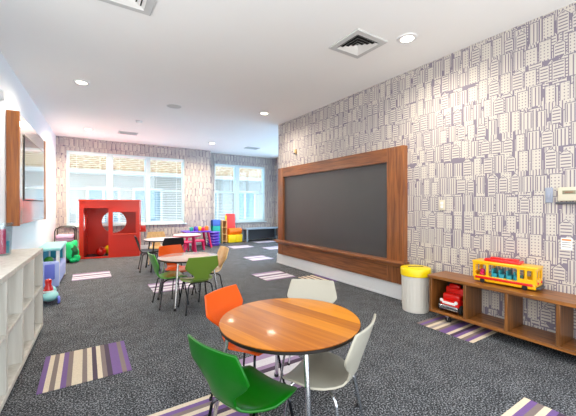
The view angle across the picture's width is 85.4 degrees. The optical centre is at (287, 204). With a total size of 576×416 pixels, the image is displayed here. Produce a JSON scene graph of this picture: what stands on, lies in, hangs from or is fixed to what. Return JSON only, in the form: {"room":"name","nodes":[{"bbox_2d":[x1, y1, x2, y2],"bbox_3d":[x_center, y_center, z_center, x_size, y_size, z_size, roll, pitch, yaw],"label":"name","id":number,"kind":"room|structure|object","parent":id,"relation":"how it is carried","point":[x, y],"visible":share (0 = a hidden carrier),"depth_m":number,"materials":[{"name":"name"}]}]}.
{"room":"children's room","nodes":[
{"label":"children's room","id":0,"kind":"room"},
{"bbox_2d":[0,52,55,261],"bbox_3d":[-3.932,-0.230,4.602,0.150,2.860,6.610,0,0,-31],"label":"wall","id":1,"kind":"structure","parent":0,"point":[34,234],"depth_m":4.43,"materials":[{"name":"white paint"}]},
{"bbox_2d":[0,90,4,100],"bbox_3d":[-3.082,-1.180,3.365,0.040,0.124,0.123,0,0,-31],"label":"fire alarm","id":2,"kind":"object","parent":1,"relation":"attached to","point":[2,94],"visible":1,"depth_m":3.34,"materials":[{"name":"white plastic"}]},
{"bbox_2d":[6,110,45,225],"bbox_3d":[-3.696,-0.425,4.470,0.118,1.340,2.012,0,0,-31],"label":"surround","id":3,"kind":"object","parent":1,"relation":"attached to","point":[19,211],"visible":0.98,"depth_m":3.63,"materials":[{"name":"orange wood"}]},
{"bbox_2d":[23,135,42,201],"bbox_3d":[-3.643,-0.465,4.484,0.012,0.820,1.410,0,0,-31],"label":"television","id":4,"kind":"object","parent":3,"relation":"attached to","point":[32,155],"visible":1,"depth_m":4.33,"materials":[{"name":"grey glass"}]},
{"bbox_2d":[56,136,210,248],"bbox_3d":[-4.164,-0.230,8.502,4.150,2.860,0.200,0,0,-33],"label":"wall","id":5,"kind":"structure","parent":0,"point":[197,163],"depth_m":8.85,"materials":[{"name":"paper"}]},
{"bbox_2d":[66,150,186,226],"bbox_3d":[-4.232,-0.393,8.395,2.920,1.885,0.195,0,0,-33],"label":"window","id":6,"kind":"structure","parent":5,"relation":"in","point":[109,166],"depth_m":8.38,"materials":[{"name":"paint"}]},
{"bbox_2d":[68,152,106,224],"bbox_3d":[-5.037,-0.408,7.875,0.826,1.785,0.056,0,0,-33],"label":"window blind","id":7,"kind":"object","parent":6,"relation":"attached to","point":[68,152],"visible":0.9,"depth_m":7.89,"materials":[{"name":"white plastic"}]},
{"bbox_2d":[113,155,145,222],"bbox_3d":[-4.258,-0.408,8.380,0.788,1.785,0.056,0,0,-33],"label":"window blind","id":8,"kind":"object","parent":6,"relation":"attached to","point":[113,155],"visible":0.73,"depth_m":8.35,"materials":[{"name":"white plastic"}]},
{"bbox_2d":[150,158,182,221],"bbox_3d":[-3.453,-0.408,8.901,0.886,1.785,0.056,0,0,-33],"label":"window blind","id":9,"kind":"object","parent":6,"relation":"attached to","point":[161,160],"visible":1,"depth_m":8.94,"materials":[{"name":"white plastic"}]},
{"bbox_2d":[141,241,207,248],"bbox_3d":[-3.961,1.145,8.505,3.805,0.110,0.015,0,0,-33],"label":"baseboard","id":10,"kind":"structure","parent":5,"relation":"attached to","point":[197,243],"depth_m":8.69,"materials":[{"name":"white paint"}]},
{"bbox_2d":[211,153,274,233],"bbox_3d":[-1.555,-0.230,10.608,2.520,2.860,0.200,0,0,-33],"label":"wall","id":11,"kind":"structure","parent":0,"point":[216,158],"depth_m":10.79,"materials":[{"name":"paper"}]},
{"bbox_2d":[215,164,266,222],"bbox_3d":[-1.606,-0.370,10.513,1.930,1.920,0.195,0,0,-33],"label":"window","id":12,"kind":"structure","parent":11,"relation":"in","point":[236,192],"depth_m":10.46,"materials":[{"name":"paint"}]},
{"bbox_2d":[215,165,234,219],"bbox_3d":[-2.055,-0.386,10.223,0.686,1.820,0.056,0,0,-33],"label":"window blind","id":13,"kind":"object","parent":12,"relation":"attached to","point":[222,166],"visible":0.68,"depth_m":10.16,"materials":[{"name":"white plastic"}]},
{"bbox_2d":[239,166,263,220],"bbox_3d":[-1.259,-0.386,10.738,0.926,1.820,0.056,0,0,-33],"label":"window blind","id":14,"kind":"object","parent":12,"relation":"attached to","point":[251,168],"visible":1,"depth_m":10.73,"materials":[{"name":"white plastic"}]},
{"bbox_2d":[275,158,277,235],"bbox_3d":[1.111,-0.230,8.910,0.150,2.860,5.950,0,0,-33],"label":"wall","id":15,"kind":"structure","parent":0,"point":[276,159],"depth_m":11.12,"materials":[{"name":"paint"}]},
{"bbox_2d":[0,0,575,158],"bbox_3d":[-0.512,-1.735,5.208,7.400,0.150,10.700,0,0,-33],"label":"ceiling","id":16,"kind":"structure","parent":0,"point":[226,63],"depth_m":3.49,"materials":[{"name":"paint"}]},
{"bbox_2d":[73,79,89,84],"bbox_3d":[-2.787,-1.654,4.212,0.196,0.012,0.196,0,0,-33],"label":"recessed light","id":17,"kind":"object","parent":16,"relation":"in","point":[77,81],"visible":1,"depth_m":4.20,"materials":[{"name":"white paint"}]},
{"bbox_2d":[99,0,155,15],"bbox_3d":[-1.260,-1.648,2.425,0.420,0.024,0.420,0,0,-33],"label":"ceiling vent","id":18,"kind":"object","parent":16,"relation":"in","point":[145,7],"visible":1,"depth_m":2.56,"materials":[{"name":"white plastic"}]},
{"bbox_2d":[118,131,137,135],"bbox_3d":[-3.690,-1.654,7.189,0.400,0.012,0.280,0,0,-33],"label":"ceiling vent","id":19,"kind":"object","parent":16,"relation":"in","point":[119,132],"visible":1,"depth_m":7.19,"materials":[{"name":"white metal"}]},
{"bbox_2d":[166,104,181,108],"bbox_3d":[-1.910,-1.654,5.232,0.252,0.012,0.252,0,0,-33],"label":"ceiling speaker","id":20,"kind":"object","parent":16,"relation":"attached to","point":[174,106],"visible":1,"depth_m":5.22,"materials":[{"name":"white paint"}]},
{"bbox_2d":[244,147,259,149],"bbox_3d":[-1.048,-1.654,9.090,0.400,0.012,0.280,0,0,-33],"label":"ceiling vent","id":21,"kind":"object","parent":16,"relation":"in","point":[253,148],"visible":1,"depth_m":9.10,"materials":[{"name":"white metal"}]},
{"bbox_2d":[259,111,269,114],"bbox_3d":[-0.429,-1.654,5.631,0.196,0.012,0.196,0,0,-33],"label":"recessed light","id":22,"kind":"object","parent":16,"relation":"in","point":[262,112],"visible":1,"depth_m":5.62,"materials":[{"name":"white paint"}]},
{"bbox_2d":[329,28,387,58],"bbox_3d":[0.717,-1.648,3.216,0.420,0.024,0.420,0,0,-33],"label":"ceiling vent","id":23,"kind":"object","parent":16,"relation":"in","point":[358,43],"visible":1,"depth_m":3.20,"materials":[{"name":"white plastic"}]},
{"bbox_2d":[397,33,417,43],"bbox_3d":[1.185,-1.654,3.102,0.196,0.012,0.196,0,0,-33],"label":"recessed light","id":24,"kind":"object","parent":16,"relation":"in","point":[405,38],"visible":1,"depth_m":3.09,"materials":[{"name":"white paint"}]},
{"bbox_2d":[401,36,413,41],"bbox_3d":[1.185,-1.655,3.102,0.124,0.005,0.124,0,0,-33],"label":"diffuser","id":25,"kind":"object","parent":24,"relation":"attached to","point":[403,38],"depth_m":3.10,"materials":[{"name":"beige plastic"}]},
{"bbox_2d":[0,239,575,415],"bbox_3d":[-0.512,1.260,5.208,7.400,0.120,10.700,0,0,-33],"label":"floor","id":26,"kind":"structure","parent":0,"point":[407,367],"depth_m":2.49,"materials":[{"name":"carpet"}]},
{"bbox_2d":[0,248,42,412],"bbox_3d":[-1.862,0.805,1.742,0.448,0.790,2.650,0,0,-31],"label":"cubby shelf","id":27,"kind":"object","parent":26,"relation":"on","point":[21,270],"visible":1,"depth_m":2.20,"materials":[{"name":"laminate"}]},
{"bbox_3d":[-2.350,0.278,2.553,0.160,0.262,0.160,0,0,-33],"label":"clear jar","id":28,"kind":"object","parent":27,"relation":"on","visible":0},
{"bbox_2d":[0,229,5,253],"bbox_3d":[-2.328,0.297,2.537,0.052,0.200,0.052,0,0,-33],"label":"roll","id":29,"kind":"object","parent":28,"relation":"in","point":[2,231],"visible":1,"depth_m":2.52,"materials":[{"name":"paper"}]},
{"bbox_2d":[6,241,8,252],"bbox_3d":[-2.337,0.347,2.588,0.040,0.100,0.040,0,0,-33],"label":"roll","id":30,"kind":"object","parent":28,"relation":"in","point":[7,242],"visible":0.56,"depth_m":2.58,"materials":[{"name":"teal paper"}]},
{"bbox_2d":[43,279,59,302],"bbox_3d":[-2.962,1.051,3.866,0.196,0.298,0.380,0,0,-41],"label":"toy","id":31,"kind":"object","parent":26,"relation":"on","point":[50,293],"visible":0.81,"depth_m":3.78,"materials":[{"name":"teal plastic"}]},
{"bbox_2d":[39,241,66,287],"bbox_3d":[-3.708,0.912,4.923,0.290,0.575,1.014,0,0,-31],"label":"toy kitchen","id":32,"kind":"object","parent":26,"relation":"on","point":[55,270],"visible":0.72,"depth_m":4.59,"materials":[{"name":"teal plastic"}]},
{"bbox_2d":[44,257,53,261],"bbox_3d":[-3.605,0.837,4.701,0.120,0.120,0.120,0,0,-31],"label":"ball","id":33,"kind":"object","parent":32,"relation":"on","point":[47,259],"visible":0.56,"depth_m":4.66,"materials":[{"name":"green plastic"}]},
{"bbox_2d":[54,226,76,241],"bbox_3d":[-5.045,0.845,7.090,0.381,0.710,0.522,0,0,-31],"label":"cot","id":34,"kind":"object","parent":26,"relation":"on","point":[59,237],"visible":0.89,"depth_m":6.91,"materials":[{"name":"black fabric"}]},
{"bbox_2d":[55,234,73,239],"bbox_3d":[-5.032,0.710,7.069,0.350,0.100,0.470,0,0,-31],"label":"blanket","id":35,"kind":"object","parent":34,"relation":"on","point":[59,236],"depth_m":6.89,"materials":[{"name":"pink fabric"}]},
{"bbox_2d":[60,240,80,262],"bbox_3d":[-4.573,0.970,6.535,0.382,0.457,0.314,0,0,-33],"label":"toy","id":36,"kind":"object","parent":26,"relation":"on","point":[72,252],"visible":0.76,"depth_m":6.45,"materials":[{"name":"plastic"}]},
{"bbox_2d":[36,341,131,394],"bbox_3d":[-1.521,1.198,2.363,0.545,0.004,0.580,0,0,-33],"label":"rug","id":37,"kind":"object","parent":26,"relation":"on","point":[67,369],"depth_m":2.31,"materials":[{"name":"multicoloured carpet"}]},
{"bbox_2d":[72,271,111,280],"bbox_3d":[-3.328,1.198,5.297,0.550,0.004,0.550,0,0,-33],"label":"rug","id":38,"kind":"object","parent":26,"relation":"on","point":[84,276],"depth_m":5.29,"materials":[{"name":"multicoloured carpet"}]},
{"bbox_2d":[96,247,105,255],"bbox_3d":[-4.395,1.095,7.340,0.210,0.210,0.210,0,0,-33],"label":"ball","id":39,"kind":"object","parent":26,"relation":"on","point":[100,251],"visible":0.98,"depth_m":7.27,"materials":[{"name":"red plastic"}]},
{"bbox_2d":[78,200,145,258],"bbox_3d":[-4.145,0.540,7.489,1.361,1.320,0.822,0,0,-23],"label":"playhouse","id":40,"kind":"object","parent":26,"relation":"on","point":[92,236],"visible":0.99,"depth_m":7.30,"materials":[{"name":"red paint"}]},
{"bbox_2d":[140,225,145,231],"bbox_3d":[-3.508,0.570,7.551,0.139,0.140,0.220,0,0,-23],"label":"shelf","id":41,"kind":"object","parent":40,"relation":"attached to","point":[143,228],"depth_m":7.48,"materials":[{"name":"red paint"}]},
{"bbox_2d":[134,236,159,272],"bbox_3d":[-2.606,0.883,5.762,0.424,0.635,0.375,0,0,-30],"label":"child chair","id":42,"kind":"object","parent":26,"relation":"on","point":[135,237],"visible":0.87,"depth_m":5.71,"materials":[{"name":"black plastic"}]},
{"bbox_2d":[146,231,166,265],"bbox_3d":[-2.708,0.883,6.438,0.375,0.635,0.424,0,0,-27],"label":"child chair","id":43,"kind":"object","parent":26,"relation":"on","point":[157,245],"visible":0.46,"depth_m":6.55,"materials":[{"name":"brown wood"}]},
{"bbox_2d":[144,237,176,272],"bbox_3d":[-2.356,0.920,5.920,0.700,0.560,0.700,0,0,-33],"label":"round table","id":44,"kind":"object","parent":26,"relation":"on","point":[156,239],"visible":0.58,"depth_m":5.79,"materials":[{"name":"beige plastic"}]},
{"bbox_2d":[147,252,188,309],"bbox_3d":[-1.459,0.883,3.773,0.424,0.635,0.375,0,0,-36],"label":"child chair","id":45,"kind":"object","parent":26,"relation":"on","point":[170,275],"visible":0.84,"depth_m":3.71,"materials":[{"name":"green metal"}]},
{"bbox_2d":[148,280,192,292],"bbox_3d":[-1.737,1.198,4.624,0.550,0.004,0.550,0,0,-33],"label":"rug","id":46,"kind":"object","parent":26,"relation":"on","point":[167,286],"depth_m":4.58,"materials":[{"name":"multicoloured carpet"}]},
{"bbox_2d":[158,237,183,271],"bbox_3d":[-2.086,0.883,5.564,0.375,0.635,0.424,0,0,-36],"label":"child chair","id":47,"kind":"object","parent":26,"relation":"on","point":[179,240],"visible":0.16,"depth_m":5.41,"materials":[{"name":"black plastic"}]},
{"bbox_2d":[158,244,196,298],"bbox_3d":[-1.511,0.883,4.240,0.424,0.635,0.375,0,0,43],"label":"child chair","id":48,"kind":"object","parent":26,"relation":"on","point":[169,249],"visible":0.59,"depth_m":4.30,"materials":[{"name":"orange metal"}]},
{"bbox_2d":[173,233,200,251],"bbox_3d":[-2.408,0.952,7.436,0.636,0.504,0.636,0,0,-33],"label":"round table","id":49,"kind":"object","parent":26,"relation":"on","point":[184,235],"visible":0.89,"depth_m":7.33,"materials":[{"name":"plastic"}]},
{"bbox_2d":[157,252,217,310],"bbox_3d":[-1.251,0.922,3.920,0.720,0.556,0.720,0,0,-33],"label":"round table","id":50,"kind":"object","parent":26,"relation":"on","point":[177,258],"visible":0.75,"depth_m":3.89,"materials":[{"name":"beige laminate"}]},
{"bbox_2d":[184,241,192,251],"bbox_3d":[-2.600,1.069,7.990,0.280,0.269,0.330,0,0,37],"label":"stool","id":51,"kind":"object","parent":26,"relation":"on","point":[185,242],"visible":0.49,"depth_m":7.99,"materials":[{"name":"plastic"}]},
{"bbox_2d":[180,230,211,249],"bbox_3d":[-2.603,0.966,8.822,0.770,0.481,0.600,0,0,-33],"label":"table","id":52,"kind":"object","parent":26,"relation":"on","point":[182,231],"visible":0.67,"depth_m":8.77,"materials":[{"name":"purple plastic"}]},
{"bbox_2d":[178,255,217,315],"bbox_3d":[-1.031,0.883,3.580,0.375,0.635,0.424,0,0,-33],"label":"child chair","id":53,"kind":"object","parent":26,"relation":"on","point":[201,268],"visible":0.95,"depth_m":3.45,"materials":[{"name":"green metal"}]},
{"bbox_2d":[191,239,204,250],"bbox_3d":[-2.396,1.069,8.337,0.330,0.269,0.280,0,0,-23],"label":"stool","id":54,"kind":"object","parent":26,"relation":"on","point":[202,241],"visible":0.55,"depth_m":8.27,"materials":[{"name":"plastic"}]},
{"bbox_2d":[191,246,228,301],"bbox_3d":[-1.015,0.883,4.106,0.424,0.635,0.375,0,0,-31],"label":"child chair","id":55,"kind":"object","parent":26,"relation":"on","point":[222,253],"visible":0.54,"depth_m":4.14,"materials":[{"name":"brown wood"}]},
{"bbox_2d":[211,226,219,241],"bbox_3d":[-2.276,0.925,9.772,0.240,0.550,0.280,0,0,-33],"label":"foam block","id":56,"kind":"object","parent":26,"relation":"on","point":[213,228],"visible":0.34,"depth_m":9.66,"materials":[{"name":"teal plastic"}]},
{"bbox_2d":[211,219,219,225],"bbox_3d":[-2.276,0.555,9.772,0.240,0.190,0.280,0,0,-33],"label":"foam block","id":57,"kind":"object","parent":56,"relation":"on","point":[216,222],"visible":0.77,"depth_m":9.65,"materials":[{"name":"blue plastic"}]},
{"bbox_2d":[220,220,226,242],"bbox_3d":[-2.067,0.840,9.908,0.170,0.720,0.280,0,0,-33],"label":"wooden rack","id":58,"kind":"object","parent":26,"relation":"on","point":[223,223],"visible":0.77,"depth_m":9.83,"materials":[{"name":"brown wood"}]},
{"bbox_2d":[148,354,302,415],"bbox_3d":[-0.269,1.198,1.970,1.130,0.004,0.860,0,0,-33],"label":"rug","id":59,"kind":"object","parent":26,"relation":"on","point":[200,406],"depth_m":1.91,"materials":[{"name":"multicoloured carpet"}]},
{"bbox_2d":[187,334,296,415],"bbox_3d":[-0.197,0.883,1.411,0.375,0.635,0.424,0,0,40],"label":"child chair","id":60,"kind":"object","parent":59,"relation":"on","point":[243,389],"visible":1,"depth_m":1.31,"materials":[{"name":"green plastic"}]},
{"bbox_2d":[205,284,285,415],"bbox_3d":[-0.281,0.883,2.006,0.424,0.635,0.375,0,0,27],"label":"child chair","id":61,"kind":"object","parent":59,"relation":"on","point":[219,302],"visible":0.37,"depth_m":2.04,"materials":[{"name":"orange plastic"}]},
{"bbox_2d":[279,279,336,396],"bbox_3d":[0.147,0.883,2.177,0.375,0.635,0.424,0,0,11],"label":"child chair","id":62,"kind":"object","parent":59,"relation":"on","point":[314,289],"visible":0.23,"depth_m":2.34,"materials":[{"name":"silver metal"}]},
{"bbox_2d":[225,214,241,242],"bbox_3d":[-1.764,0.742,10.116,0.490,0.916,0.310,0,0,-37],"label":"chair","id":63,"kind":"object","parent":26,"relation":"on","point":[234,234],"visible":0.81,"depth_m":10.05,"materials":[{"name":"yellow plastic"}]},
{"bbox_2d":[227,245,252,248],"bbox_3d":[-1.353,1.198,8.952,0.620,0.004,0.500,0,0,-33],"label":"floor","id":64,"kind":"structure","parent":26,"relation":"on","point":[240,246],"depth_m":8.99,"materials":[{"name":"white carpet"}]},
{"bbox_2d":[243,255,273,260],"bbox_3d":[-0.676,1.198,7.061,0.500,0.004,0.550,0,0,-33],"label":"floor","id":65,"kind":"structure","parent":26,"relation":"on","point":[260,257],"depth_m":6.97,"materials":[{"name":"carpet"}]},
{"bbox_2d":[241,226,277,241],"bbox_3d":[-0.886,0.978,10.541,1.370,0.445,0.440,0,0,-33],"label":"window bench","id":66,"kind":"object","parent":26,"relation":"on","point":[248,233],"visible":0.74,"depth_m":10.60,"materials":[{"name":"grey laminate"}]},
{"bbox_2d":[255,240,274,242],"bbox_3d":[-0.751,1.198,10.176,0.700,0.004,0.400,0,0,-33],"label":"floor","id":67,"kind":"structure","parent":26,"relation":"on","point":[270,240],"depth_m":10.22,"materials":[{"name":"white carpet"}]},
{"bbox_2d":[262,246,277,249],"bbox_3d":[-0.399,1.198,8.712,0.500,0.004,0.500,0,0,-33],"label":"floor","id":68,"kind":"structure","parent":26,"relation":"on","point":[273,247],"depth_m":8.78,"materials":[{"name":"white carpet"}]},
{"bbox_2d":[252,271,295,280],"bbox_3d":[-0.252,1.198,5.311,0.550,0.004,0.550,0,0,-33],"label":"rug","id":69,"kind":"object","parent":26,"relation":"on","point":[273,275],"depth_m":5.29,"materials":[{"name":"multicoloured carpet"}]},
{"bbox_2d":[212,298,361,415],"bbox_3d":[0.010,0.922,1.770,0.786,0.556,0.786,0,0,-44],"label":"round table","id":70,"kind":"object","parent":26,"relation":"on","point":[280,326],"visible":0.96,"depth_m":1.65,"materials":[{"name":"orange wood"}]},
{"bbox_2d":[298,274,335,281],"bbox_3d":[0.475,1.198,5.043,0.380,0.004,0.550,0,0,-33],"label":"floor","id":71,"kind":"structure","parent":26,"relation":"on","point":[315,276],"depth_m":5.15,"materials":[{"name":"multicoloured carpet"}]},
{"bbox_2d":[283,314,375,415],"bbox_3d":[0.215,0.883,1.585,0.424,0.635,0.375,0,0,30],"label":"child chair","id":72,"kind":"object","parent":26,"relation":"on","point":[328,371],"visible":0.92,"depth_m":1.54,"materials":[{"name":"white plastic"}]},
{"bbox_2d":[400,264,430,313],"bbox_3d":[1.461,0.951,3.573,0.328,0.498,0.328,0,0,-33],"label":"waste bin","id":73,"kind":"object","parent":26,"relation":"on","point":[414,278],"visible":0.98,"depth_m":3.44,"materials":[{"name":"white plastic"}]},
{"bbox_2d":[417,314,496,342],"bbox_3d":[1.688,1.198,3.088,0.550,0.004,0.550,0,0,-33],"label":"rug","id":74,"kind":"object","parent":26,"relation":"on","point":[469,332],"depth_m":3.02,"materials":[{"name":"multicoloured carpet"}]},
{"bbox_2d":[428,271,575,355],"bbox_3d":[2.252,0.966,2.394,0.327,0.468,2.362,0,0,-33],"label":"shelf","id":75,"kind":"object","parent":26,"relation":"on","point":[563,340],"visible":0.89,"depth_m":2.73,"materials":[{"name":"brown wood"}]},
{"bbox_2d":[438,283,462,314],"bbox_3d":[1.712,0.950,3.199,0.274,0.274,0.246,0,0,-33],"label":"toy truck","id":76,"kind":"object","parent":75,"relation":"on","point":[452,300],"visible":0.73,"depth_m":3.15,"materials":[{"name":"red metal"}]},
{"bbox_2d":[442,301,454,305],"bbox_3d":[1.614,0.987,3.136,0.010,0.025,0.134,0,0,-33],"label":"grille","id":77,"kind":"object","parent":76,"relation":"attached to","point":[444,303],"depth_m":3.13,"materials":[{"name":"white plastic"}]},
{"bbox_2d":[472,256,545,289],"bbox_3d":[2.002,0.609,2.852,0.184,0.246,0.526,0,0,-37],"label":"bus","id":78,"kind":"object","parent":75,"relation":"on","point":[532,282],"visible":1,"depth_m":2.79,"materials":[{"name":"yellow plastic"}]},
{"bbox_2d":[501,397,565,415],"bbox_3d":[1.390,1.198,1.561,0.550,0.004,0.550,0,0,-33],"label":"rug","id":79,"kind":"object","parent":26,"relation":"on","point":[524,407],"depth_m":1.82,"materials":[{"name":"multicoloured carpet"}]},
{"bbox_3d":[-2.213,1.159,9.289,0.400,0.082,0.400,0,0,-33],"label":"stool","id":80,"kind":"object","parent":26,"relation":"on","visible":0},
{"bbox_3d":[-2.213,1.076,9.289,0.400,0.082,0.400,0,0,-33],"label":"stool","id":81,"kind":"object","parent":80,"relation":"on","visible":0},
{"bbox_3d":[-2.213,0.994,9.289,0.400,0.082,0.400,0,0,-33],"label":"stool","id":82,"kind":"object","parent":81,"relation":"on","visible":0},
{"bbox_3d":[-2.213,0.911,9.289,0.400,0.082,0.400,0,0,-33],"label":"stool","id":83,"kind":"object","parent":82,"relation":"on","visible":0},
{"bbox_2d":[209,231,219,234],"bbox_3d":[-2.213,0.829,9.289,0.400,0.082,0.400,0,0,-33],"label":"stool","id":84,"kind":"object","parent":83,"relation":"on","point":[212,232],"visible":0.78,"depth_m":9.15,"materials":[{"name":"plastic"}]},
{"bbox_2d":[278,2,575,338],"bbox_3d":[1.584,-0.230,3.920,0.200,2.860,6.260,0,0,-33],"label":"wall","id":85,"kind":"structure","parent":0,"point":[488,125],"depth_m":3.12,"materials":[{"name":"paper"}]},
{"bbox_2d":[277,253,401,299],"bbox_3d":[0.727,1.100,5.218,0.228,0.200,3.210,0,0,-33],"label":"baseboard","id":86,"kind":"structure","parent":85,"relation":"attached to","point":[394,290],"depth_m":4.75,"materials":[{"name":"white paint"}]},
{"bbox_2d":[274,145,408,283],"bbox_3d":[0.605,0.125,5.097,0.165,1.730,3.060,0,0,-33],"label":"chalkboard","id":87,"kind":"object","parent":85,"relation":"attached to","point":[349,213],"visible":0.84,"depth_m":4.68,"materials":[{"name":"stone"}]},
{"bbox_2d":[439,200,444,209],"bbox_3d":[1.728,0.000,3.501,0.013,0.115,0.070,0,0,-33],"label":"light switch","id":88,"kind":"object","parent":85,"relation":"attached to","point":[441,202],"visible":1,"depth_m":3.50,"materials":[{"name":"beige plastic"}]},
{"bbox_2d":[545,187,552,202],"bbox_3d":[2.251,-0.085,2.691,0.016,0.130,0.055,0,0,-33],"label":"wall switch","id":89,"kind":"object","parent":85,"relation":"attached to","point":[548,191],"visible":1,"depth_m":2.69,"materials":[{"name":"white plastic"}]},
{"bbox_2d":[556,187,575,203],"bbox_3d":[2.320,-0.076,2.556,0.047,0.142,0.190,0,0,-33],"label":"thermostat","id":90,"kind":"object","parent":85,"relation":"attached to","point":[564,193],"visible":1,"depth_m":2.57,"materials":[{"name":"beige plastic"}]},
{"bbox_2d":[561,238,571,250],"bbox_3d":[2.319,0.325,2.597,0.004,0.100,0.075,0,0,-33],"label":"card","id":91,"kind":"object","parent":85,"relation":"attached to","point":[566,243],"visible":1,"depth_m":2.60,"materials":[{"name":"white paper"}]},
{"label":"outside","id":92,"kind":"structure","parent":0,"visible":0},
{"bbox_2d":[69,154,261,222],"bbox_3d":[-5.585,-0.600,17.827,30.600,9.600,5.000,0,0,-33],"label":"window view","id":93,"kind":"structure","parent":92,"point":[84,177],"depth_m":14.84,"materials":[{"name":"paint"}]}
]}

